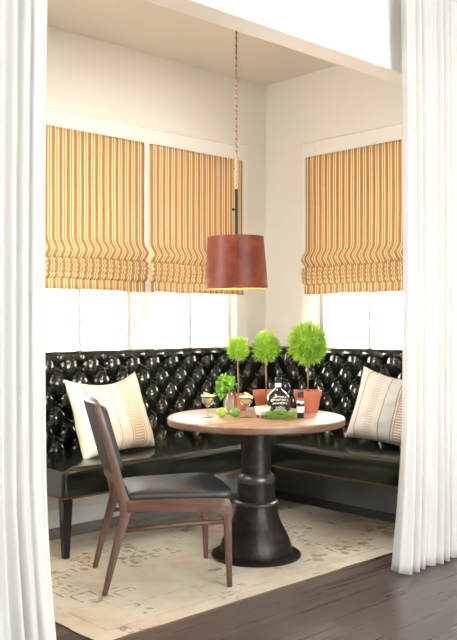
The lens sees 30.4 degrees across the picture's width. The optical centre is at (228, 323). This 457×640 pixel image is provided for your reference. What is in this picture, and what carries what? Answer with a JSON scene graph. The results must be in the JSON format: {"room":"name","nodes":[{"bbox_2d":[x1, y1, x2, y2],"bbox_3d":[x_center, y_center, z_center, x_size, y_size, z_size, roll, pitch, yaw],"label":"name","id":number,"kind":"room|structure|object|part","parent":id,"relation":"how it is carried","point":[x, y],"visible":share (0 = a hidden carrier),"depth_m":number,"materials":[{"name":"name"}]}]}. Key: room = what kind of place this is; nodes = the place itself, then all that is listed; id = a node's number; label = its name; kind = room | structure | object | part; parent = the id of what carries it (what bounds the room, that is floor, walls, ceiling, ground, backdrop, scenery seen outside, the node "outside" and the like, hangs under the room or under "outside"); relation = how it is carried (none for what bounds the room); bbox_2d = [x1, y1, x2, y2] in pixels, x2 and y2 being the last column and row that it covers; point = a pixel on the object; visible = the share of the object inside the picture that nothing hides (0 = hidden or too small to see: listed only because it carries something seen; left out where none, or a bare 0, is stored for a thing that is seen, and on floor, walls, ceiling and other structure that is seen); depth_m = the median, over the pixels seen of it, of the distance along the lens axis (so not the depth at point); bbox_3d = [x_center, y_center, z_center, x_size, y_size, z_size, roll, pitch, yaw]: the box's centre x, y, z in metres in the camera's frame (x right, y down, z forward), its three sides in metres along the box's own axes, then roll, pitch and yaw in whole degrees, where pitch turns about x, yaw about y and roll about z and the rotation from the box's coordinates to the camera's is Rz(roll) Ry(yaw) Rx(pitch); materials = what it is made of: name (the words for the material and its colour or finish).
{"room":"dining room","nodes":[
{"label":"dining room","id":0,"kind":"room"},
{"bbox_2d":[46,25,265,510],"bbox_3d":[-0.936,-0.380,5.465,3.541,3.300,0.160,0,0,-43],"label":"wall","id":1,"kind":"structure","parent":0,"point":[85,74],"depth_m":5.81,"materials":[{"name":"beige paint"}]},
{"bbox_2d":[46,108,144,350],"bbox_3d":[-0.964,-0.527,5.401,0.962,1.585,0.195,0,0,-43],"label":"window","id":2,"kind":"structure","parent":1,"relation":"in","point":[57,118],"depth_m":5.54,"materials":[{"name":"beige paint"}]},
{"bbox_3d":[-0.966,-0.502,5.424,0.790,1.436,0.040,0,0,-43],"label":"sash","id":3,"kind":"part","parent":2,"relation":"part of","materials":[{"name":"white paint"}]},
{"bbox_2d":[45,124,149,291],"bbox_3d":[-0.873,-0.710,5.339,0.892,1.010,0.067,0,0,-43],"label":"blind","id":4,"kind":"object","parent":2,"relation":"attached to","point":[94,207],"visible":0.84,"depth_m":5.37,"materials":[{"name":"orange fabric"}]},
{"bbox_3d":[-0.892,-1.195,5.360,0.880,0.040,0.010,0,0,-43],"label":"head rail","id":5,"kind":"part","parent":4,"relation":"part of","materials":[{"name":"orange fabric"}]},
{"bbox_2d":[48,478,236,528],"bbox_3d":[-0.882,1.215,5.396,3.205,0.110,0.016,0,0,-43],"label":"baseboard","id":6,"kind":"structure","parent":1,"relation":"attached to","point":[94,511],"depth_m":5.37,"materials":[{"name":"beige paint"}]},
{"bbox_2d":[46,105,246,147],"bbox_3d":[-0.576,-1.327,5.673,1.950,0.015,0.030,0,0,-43],"label":"trim","id":7,"kind":"structure","parent":1,"relation":"attached to","point":[47,106],"depth_m":5.65,"materials":[{"name":"beige paint"}]},
{"bbox_2d":[145,128,247,348],"bbox_3d":[-0.259,-0.527,6.064,0.972,1.585,0.195,0,0,-43],"label":"window","id":8,"kind":"structure","parent":1,"relation":"in","point":[152,136],"depth_m":6.05,"materials":[{"name":"beige paint"}]},
{"bbox_2d":[149,144,243,294],"bbox_3d":[-0.199,-0.711,5.973,0.882,1.009,0.064,0,0,-43],"label":"blind","id":9,"kind":"object","parent":8,"relation":"attached to","point":[192,194],"visible":0.73,"depth_m":5.91,"materials":[{"name":"orange fabric"}]},
{"bbox_3d":[-0.218,-1.195,5.993,0.870,0.040,0.010,0,0,-43],"label":"head rail","id":10,"kind":"part","parent":9,"relation":"part of","materials":[{"name":"orange fabric"}]},
{"bbox_3d":[-0.285,-0.502,6.064,0.790,1.436,0.040,0,0,-43],"label":"sash","id":11,"kind":"part","parent":8,"relation":"part of","materials":[{"name":"white glass"}]},
{"bbox_2d":[47,0,338,85],"bbox_3d":[-0.269,-1.886,4.756,3.221,0.100,1.788,0,0,-43],"label":"ceiling","id":12,"kind":"structure","parent":0,"point":[140,25],"depth_m":5.43,"materials":[{"name":"paint"}]},
{"bbox_2d":[204,31,267,289],"bbox_3d":[0.042,-1.008,4.500,0.342,1.657,0.342,0,0,-43],"label":"pendant lamp","id":13,"kind":"object","parent":12,"relation":"hanging from","point":[236,261],"visible":0.91,"depth_m":4.37,"materials":[{"name":"leather"}]},
{"bbox_3d":[0.040,-0.321,4.498,0.342,0.278,0.342,-1,1,-43],"label":"lamp shade","id":14,"kind":"part","parent":13,"relation":"part of","materials":[{"name":"leather"}]},
{"bbox_3d":[0.042,-0.585,4.500,0.017,0.265,0.017,0,0,-43],"label":"stem rod","id":15,"kind":"part","parent":13,"relation":"part of","materials":[{"name":"metal"}]},
{"bbox_3d":[0.042,-1.349,4.500,0.012,0.936,0.012,0,0,-43],"label":"cord","id":16,"kind":"part","parent":13,"relation":"part of","materials":[{"name":"beige fabric"}]},
{"bbox_2d":[48,490,456,639],"bbox_3d":[0.938,1.330,2.215,9.120,0.120,7.464,0,0,-43],"label":"floor","id":17,"kind":"structure","parent":0,"point":[369,600],"depth_m":3.75,"materials":[{"name":"brown wood"}]},
{"bbox_2d":[49,499,394,639],"bbox_3d":[-0.111,1.265,4.710,2.500,0.009,1.518,0,0,-43],"label":"area rug","id":18,"kind":"object","parent":17,"relation":"on","point":[161,577],"visible":0.64,"depth_m":4.32,"materials":[{"name":"beige carpet"}]},
{"bbox_2d":[84,396,231,595],"bbox_3d":[-0.369,0.817,4.180,0.690,0.886,0.528,0,0,-15],"label":"dining chair","id":19,"kind":"object","parent":18,"relation":"on","point":[202,492],"visible":1,"depth_m":3.99,"materials":[{"name":"brown wood"}]},
{"bbox_3d":[-0.623,0.539,4.114,0.166,0.331,0.424,0,0,-15],"label":"backrest","id":20,"kind":"part","parent":19,"relation":"part of","materials":[{"name":"brown wood"}]},
{"bbox_3d":[-0.646,0.824,4.338,0.172,0.872,0.036,0,0,-15],"label":"leg","id":21,"kind":"part","parent":19,"relation":"part of","materials":[{"name":"brown wood"}]},
{"bbox_3d":[-0.582,0.724,4.125,0.050,0.041,0.428,0,0,-15],"label":"rail","id":22,"kind":"part","parent":19,"relation":"part of","materials":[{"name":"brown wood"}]},
{"bbox_3d":[-0.535,0.824,3.908,0.172,0.872,0.036,0,0,-15],"label":"leg","id":23,"kind":"part","parent":19,"relation":"part of","materials":[{"name":"brown wood"}]},
{"bbox_3d":[-0.537,0.859,4.137,0.020,0.058,0.420,0,0,-15],"label":"cross rail","id":24,"kind":"part","parent":19,"relation":"part of","materials":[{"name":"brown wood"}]},
{"bbox_3d":[-0.279,0.808,4.203,0.503,0.055,0.511,0,0,-15],"label":"seat","id":25,"kind":"part","parent":19,"relation":"part of","materials":[{"name":"black leather"}]},
{"bbox_3d":[-0.234,0.876,3.975,0.509,0.097,0.025,0,0,-11],"label":"rail","id":26,"kind":"part","parent":19,"relation":"part of","materials":[{"name":"brown wood"}]},
{"bbox_3d":[-0.139,1.072,4.497,0.061,0.375,0.030,0,0,-15],"label":"leg","id":27,"kind":"part","parent":19,"relation":"part of","materials":[{"name":"brown wood"}]},
{"bbox_3d":[-0.014,1.072,4.015,0.061,0.375,0.030,0,0,-15],"label":"leg","id":28,"kind":"part","parent":19,"relation":"part of","materials":[{"name":"brown wood"}]},
{"bbox_2d":[168,407,344,567],"bbox_3d":[0.150,0.882,4.570,0.960,0.754,0.960,0,0,-43],"label":"pedestal table","id":29,"kind":"object","parent":18,"relation":"on","point":[260,539],"visible":0.94,"depth_m":4.45,"materials":[{"name":"brown wood"}]},
{"bbox_2d":[201,394,214,417],"bbox_3d":[-0.110,0.445,4.499,0.075,0.120,0.075,0,0,-43],"label":"cocktail glass","id":30,"kind":"object","parent":29,"relation":"on","point":[206,401],"visible":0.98,"depth_m":4.48,"materials":[{"name":"white"}]},
{"bbox_2d":[217,407,226,416],"bbox_3d":[-0.036,0.479,4.519,0.055,0.051,0.055,0,0,-2],"label":"lime","id":31,"kind":"object","parent":29,"relation":"on","point":[221,412],"visible":1,"depth_m":4.50,"materials":[{"name":"food"}]},
{"bbox_2d":[223,392,236,413],"bbox_3d":[0.008,0.444,4.679,0.076,0.122,0.076,0,0,-43],"label":"glass jar","id":32,"kind":"object","parent":29,"relation":"on","point":[224,397],"visible":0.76,"depth_m":4.66,"materials":[{"name":"white"}]},
{"bbox_2d":[213,373,238,411],"bbox_3d":[-0.022,0.385,4.680,0.127,0.216,0.131,0,0,-43],"label":"bunch","id":33,"kind":"object","parent":32,"relation":"in","point":[226,382],"visible":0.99,"depth_m":4.67,"materials":[{"name":"green plant"}]},
{"bbox_2d":[230,408,239,416],"bbox_3d":[0.035,0.479,4.509,0.054,0.050,0.054,0,0,-2],"label":"lime","id":34,"kind":"object","parent":29,"relation":"on","point":[234,412],"visible":1,"depth_m":4.49,"materials":[{"name":"green food"}]},
{"bbox_2d":[225,335,249,410],"bbox_3d":[0.058,0.283,4.847,0.156,0.442,0.147,0,0,-43],"label":"potted topiary","id":35,"kind":"object","parent":29,"relation":"on","point":[236,349],"visible":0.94,"depth_m":4.82,"materials":[{"name":"plant"}]},
{"bbox_2d":[227,393,247,410],"bbox_3d":[0.055,0.457,4.849,0.124,0.095,0.124,0,0,-43],"label":"pot","id":36,"kind":"object","parent":35,"relation":"attached to","point":[239,405],"depth_m":4.81,"materials":[{"name":"ceramic"}]},
{"bbox_3d":[0.055,0.287,4.850,0.017,0.274,0.014,0,0,-43],"label":"stem","id":37,"kind":"part","parent":35,"relation":"part of","materials":[{"name":"brown wood"}]},
{"bbox_2d":[239,396,252,417],"bbox_3d":[0.094,0.448,4.500,0.075,0.114,0.075,0,0,-43],"label":"cocktail glass","id":38,"kind":"object","parent":29,"relation":"on","point":[245,402],"visible":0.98,"depth_m":4.48,"materials":[{"name":"white"}]},
{"bbox_3d":[0.150,1.248,4.570,0.486,0.022,0.486,0,0,-43],"label":"foot plate","id":39,"kind":"part","parent":29,"relation":"part of","materials":[{"name":"metal"}]},
{"bbox_2d":[254,406,270,416],"bbox_3d":[0.183,0.476,4.515,0.093,0.056,0.093,0,0,-43],"label":"bowl","id":40,"kind":"object","parent":29,"relation":"on","point":[259,410],"visible":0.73,"depth_m":4.48,"materials":[{"name":"white ceramic"}]},
{"bbox_2d":[250,329,282,405],"bbox_3d":[0.220,0.269,4.899,0.192,0.472,0.189,0,0,-43],"label":"potted topiary","id":41,"kind":"object","parent":29,"relation":"on","point":[266,345],"visible":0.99,"depth_m":4.86,"materials":[{"name":"plant"}]},
{"bbox_2d":[253,389,272,405],"bbox_3d":[0.218,0.449,4.899,0.152,0.112,0.152,0,0,-43],"label":"pot","id":42,"kind":"object","parent":41,"relation":"attached to","point":[260,395],"depth_m":4.84,"materials":[{"name":"ceramic"}]},
{"bbox_3d":[0.218,0.277,4.901,0.017,0.265,0.014,0,0,-43],"label":"stem","id":43,"kind":"part","parent":41,"relation":"part of","materials":[{"name":"brown wood"}]},
{"bbox_2d":[265,378,290,414],"bbox_3d":[0.276,0.404,4.671,0.146,0.201,0.147,0,0,-43],"label":"jug","id":44,"kind":"object","parent":29,"relation":"on","point":[278,399],"visible":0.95,"depth_m":4.62,"materials":[{"name":"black glass"}]},
{"bbox_3d":[0.316,0.367,4.671,0.063,0.076,0.012,0,0,0],"label":"handle","id":45,"kind":"part","parent":44,"relation":"part of","materials":[{"name":"clear glass"}]},
{"bbox_2d":[262,410,298,418],"bbox_3d":[0.274,0.479,4.412,0.201,0.052,0.074,0,0,1],"label":"herb sprigs","id":46,"kind":"object","parent":29,"relation":"on","point":[270,414],"visible":1,"depth_m":4.40,"materials":[{"name":"green plant"}]},
{"bbox_2d":[297,391,303,417],"bbox_3d":[0.383,0.434,4.470,0.040,0.140,0.040,0,0,-43],"label":"sauce bottle","id":47,"kind":"object","parent":29,"relation":"on","point":[300,394],"visible":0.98,"depth_m":4.45,"materials":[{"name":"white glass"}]},
{"bbox_2d":[286,320,329,412],"bbox_3d":[0.449,0.236,4.766,0.282,0.538,0.274,0,0,-43],"label":"potted topiary","id":48,"kind":"object","parent":29,"relation":"on","point":[307,343],"visible":0.99,"depth_m":4.72,"materials":[{"name":"plant"}]},
{"bbox_3d":[0.450,0.263,4.771,0.017,0.276,0.014,0,0,-43],"label":"stem","id":49,"kind":"part","parent":48,"relation":"part of","materials":[{"name":"brown wood"}]},
{"bbox_2d":[294,389,321,412],"bbox_3d":[0.450,0.444,4.770,0.161,0.122,0.161,0,0,-43],"label":"pot","id":50,"kind":"object","parent":48,"relation":"attached to","point":[311,397],"depth_m":4.71,"materials":[{"name":"ceramic"}]},
{"bbox_2d":[45,346,402,558],"bbox_3d":[0.075,0.721,5.086,2.259,1.098,1.770,0,0,-43],"label":"banquette","id":51,"kind":"object","parent":17,"relation":"on","point":[332,466],"visible":0.46,"depth_m":5.47,"materials":[{"name":"black leather"}]},
{"bbox_3d":[-0.872,1.103,4.503,0.058,0.314,0.058,0,0,-43],"label":"leg","id":52,"kind":"part","parent":51,"relation":"part of","materials":[{"name":"black wood"}]},
{"bbox_2d":[63,372,154,458],"bbox_3d":[-0.697,0.545,5.045,0.245,0.480,0.612,0,0,37],"label":"throw pillow","id":53,"kind":"object","parent":51,"relation":"on","point":[123,401],"visible":0.81,"depth_m":4.98,"materials":[{"name":"beige fabric"}]},
{"bbox_3d":[-0.514,0.493,5.646,2.138,0.643,0.147,0,0,-43],"label":"backrest","id":54,"kind":"part","parent":51,"relation":"part of","materials":[{"name":"black leather"}]},
{"bbox_3d":[-0.282,0.859,5.469,2.253,0.175,0.670,0,0,-43],"label":"seat","id":55,"kind":"part","parent":51,"relation":"part of","materials":[{"name":"black leather"}]},
{"bbox_3d":[-0.180,0.935,5.010,2.229,0.012,0.881,0,0,-9],"label":"nailhead trim","id":56,"kind":"part","parent":51,"relation":"part of","materials":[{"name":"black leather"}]},
{"bbox_3d":[0.877,0.493,5.774,0.147,0.643,1.654,0,0,-43],"label":"backrest","id":57,"kind":"part","parent":51,"relation":"part of","materials":[{"name":"black leather"}]},
{"bbox_3d":[0.887,1.108,5.839,0.016,0.324,1.594,0,0,-43],"label":"kick panel","id":58,"kind":"part","parent":51,"relation":"part of","materials":[{"name":"black wood"}]},
{"bbox_3d":[0.875,0.859,5.357,0.670,0.174,1.070,0,0,-43],"label":"seat","id":59,"kind":"part","parent":51,"relation":"part of","materials":[{"name":"black leather"}]},
{"bbox_2d":[345,366,401,446],"bbox_3d":[1.031,0.535,5.236,0.660,0.516,0.239,0,0,45],"label":"throw pillow","id":60,"kind":"object","parent":51,"relation":"on","point":[377,413],"visible":0.62,"depth_m":5.24,"materials":[{"name":"white fabric"}]},
{"bbox_2d":[195,0,401,71],"bbox_3d":[-0.237,-0.380,3.465,8.800,3.300,0.136,0,0,-43],"label":"wall","id":61,"kind":"structure","parent":0,"point":[369,30],"depth_m":4.10,"materials":[{"name":"white paint"}]},
{"bbox_2d":[144,0,401,84],"bbox_3d":[0.389,-1.581,4.055,3.221,0.510,0.134,0,0,-43],"label":"trim","id":62,"kind":"structure","parent":61,"relation":"attached to","point":[193,8],"depth_m":3.89,"materials":[{"name":"beige paint"}]},
{"bbox_3d":[-0.874,-1.790,2.683,0.840,0.024,0.131,0,0,-43],"label":"curtain rod","id":63,"kind":"object","parent":61,"relation":"attached to","visible":0},
{"bbox_2d":[0,0,56,639],"bbox_3d":[-0.816,-0.248,2.663,0.650,3.030,0.098,0,0,-43],"label":"curtain","id":64,"kind":"object","parent":63,"relation":"hanging from","point":[26,594],"visible":1,"depth_m":2.77,"materials":[{"name":"white fabric"}]},
{"bbox_3d":[1.108,-1.790,4.545,0.840,0.024,0.131,0,0,-43],"label":"curtain rod","id":65,"kind":"object","parent":61,"relation":"attached to","visible":0},
{"bbox_2d":[391,0,456,574],"bbox_3d":[1.143,-0.248,4.505,0.789,3.030,0.108,0,0,-43],"label":"curtain","id":66,"kind":"object","parent":65,"relation":"hanging from","point":[425,533],"visible":1,"depth_m":4.39,"materials":[{"name":"white fabric"}]},
{"bbox_2d":[266,65,401,346],"bbox_3d":[0.963,-0.380,5.913,0.160,3.300,1.788,0,0,-43],"label":"wall","id":67,"kind":"structure","parent":0,"point":[339,99],"depth_m":6.29,"materials":[{"name":"beige paint"}]},
{"bbox_2d":[301,121,401,348],"bbox_3d":[0.977,-0.535,5.858,0.195,1.600,1.130,0,0,-43],"label":"window","id":68,"kind":"structure","parent":67,"relation":"in","point":[391,133],"depth_m":6.00,"materials":[{"name":"beige paint"}]},
{"bbox_2d":[301,139,402,293],"bbox_3d":[0.899,-0.711,5.785,0.065,1.008,1.034,0,0,-43],"label":"blind","id":69,"kind":"object","parent":68,"relation":"attached to","point":[354,197],"visible":0.82,"depth_m":5.83,"materials":[{"name":"orange fabric"}]},
{"bbox_3d":[0.919,-1.195,5.803,0.010,0.040,1.020,0,0,-43],"label":"head rail","id":70,"kind":"part","parent":69,"relation":"part of","materials":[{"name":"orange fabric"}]},
{"bbox_3d":[0.990,-0.502,5.870,0.040,1.436,0.880,0,0,-43],"label":"sash","id":71,"kind":"part","parent":68,"relation":"part of","materials":[{"name":"white paint"}]}
]}

